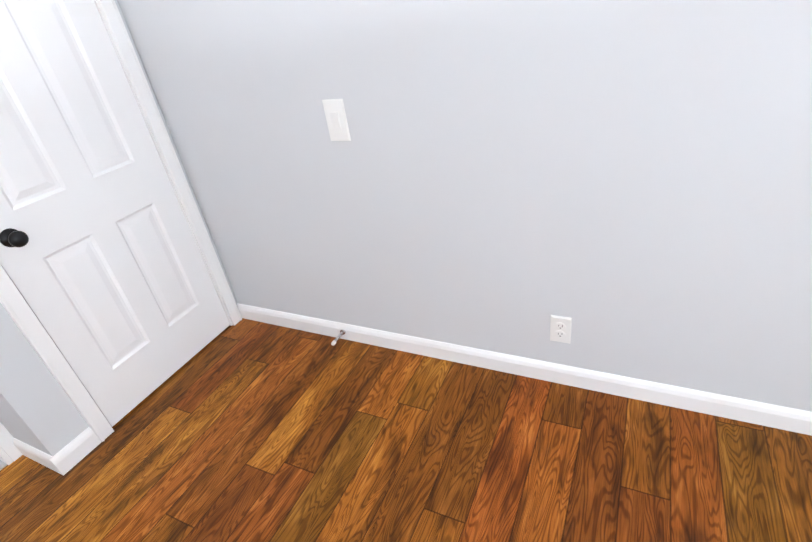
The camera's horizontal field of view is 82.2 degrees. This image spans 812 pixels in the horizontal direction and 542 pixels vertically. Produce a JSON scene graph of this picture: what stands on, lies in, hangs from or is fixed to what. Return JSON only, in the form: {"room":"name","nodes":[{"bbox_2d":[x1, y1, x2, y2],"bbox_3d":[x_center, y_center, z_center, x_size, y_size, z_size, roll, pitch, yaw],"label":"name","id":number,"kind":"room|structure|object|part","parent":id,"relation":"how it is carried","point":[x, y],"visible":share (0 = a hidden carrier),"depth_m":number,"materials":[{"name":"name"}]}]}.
{"room":"empty bedroom","nodes":[
{"label":"empty bedroom","id":0,"kind":"room"},
{"bbox_2d":[0,0,236,455],"bbox_3d":[-1.495,-0.527,1.713,0.403,2.440,1.048,7,35,25],"label":"wall","id":1,"kind":"structure","parent":0,"point":[39,410],"depth_m":1.75,"materials":[{"name":"paint"}]},
{"bbox_2d":[0,460,6,469],"bbox_3d":[-2.136,1.324,1.181,0.108,0.026,2.062,7,35,25],"label":"trim","id":2,"kind":"structure","parent":1,"relation":"attached to","point":[2,465],"depth_m":1.93,"materials":[{"name":"wood"}]},
{"bbox_2d":[13,438,76,475],"bbox_3d":[-1.491,0.747,1.898,0.298,0.092,0.033,7,35,25],"label":"baseboard","id":3,"kind":"structure","parent":1,"relation":"attached to","point":[61,462],"depth_m":1.86,"materials":[{"name":"white wood"}]},
{"bbox_2d":[0,0,229,426],"bbox_3d":[-1.246,-0.372,1.774,0.105,2.027,0.744,7,35,25],"label":"door","id":4,"kind":"structure","parent":1,"relation":"in","point":[103,264],"depth_m":1.85,"materials":[{"name":"white wood"}]},
{"bbox_3d":[-1.341,-0.111,1.600,0.070,0.066,0.066,7,35,25],"label":"knob","id":5,"kind":"part","parent":4,"relation":"part of","materials":[{"name":"black metal"}]},
{"bbox_3d":[-1.100,-0.552,2.058,0.013,1.680,0.013,7,35,25],"label":"door hinges","id":6,"kind":"part","parent":4,"relation":"part of","materials":[{"name":"white wood"}]},
{"bbox_2d":[0,0,241,441],"bbox_3d":[-1.309,-0.401,1.783,0.142,2.105,0.870,7,35,25],"label":"door frame","id":7,"kind":"structure","parent":1,"relation":"attached to","point":[13,302],"depth_m":1.92,"materials":[{"name":"white wood"}]},
{"bbox_2d":[0,318,811,541],"bbox_3d":[-0.165,1.450,0.568,5.640,0.100,3.940,7,35,25],"label":"floor","id":8,"kind":"structure","parent":0,"point":[245,430],"depth_m":1.68,"materials":[{"name":"brown wood"}]},
{"bbox_2d":[117,0,811,411],"bbox_3d":[0.457,-0.618,1.341,5.640,2.440,0.120,7,35,25],"label":"wall","id":9,"kind":"structure","parent":0,"point":[625,186],"depth_m":1.54,"materials":[{"name":"paint"}]},
{"bbox_2d":[322,99,350,140],"bbox_3d":[-0.256,-0.548,1.700,0.088,0.150,0.012,7,35,25],"label":"light switch","id":10,"kind":"object","parent":9,"relation":"attached to","point":[336,118],"visible":1,"depth_m":1.70,"materials":[{"name":"white plastic"}]},
{"bbox_2d":[237,303,811,435],"bbox_3d":[1.039,0.468,1.680,4.400,0.092,0.015,7,35,25],"label":"baseboard","id":11,"kind":"structure","parent":9,"relation":"attached to","point":[760,413],"depth_m":1.87,"materials":[{"name":"white wood"}]},
{"bbox_2d":[331,329,345,345],"bbox_3d":[-0.332,0.326,2.274,0.028,0.027,0.098,7,35,25],"label":"door stop","id":12,"kind":"object","parent":11,"relation":"attached to","point":[342,332],"visible":0.98,"depth_m":2.27,"materials":[{"name":"silver metal"}]},
{"bbox_2d":[550,315,571,343],"bbox_3d":[0.587,0.224,1.768,0.076,0.122,0.009,7,35,25],"label":"electrical outlet","id":13,"kind":"object","parent":9,"relation":"attached to","point":[560,328],"visible":1,"depth_m":1.76,"materials":[{"name":"white plastic"}]},
{"bbox_3d":[-2.394,0.418,0.394,0.120,2.440,2.652,7,35,25],"label":"wall","id":14,"kind":"structure","parent":0,"visible":0},
{"bbox_2d":[0,422,22,464],"bbox_3d":[-2.261,0.452,0.678,0.124,2.054,2.150,7,35,25],"label":"trim","id":15,"kind":"structure","parent":14,"relation":"attached to","point":[9,451],"depth_m":1.92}
]}

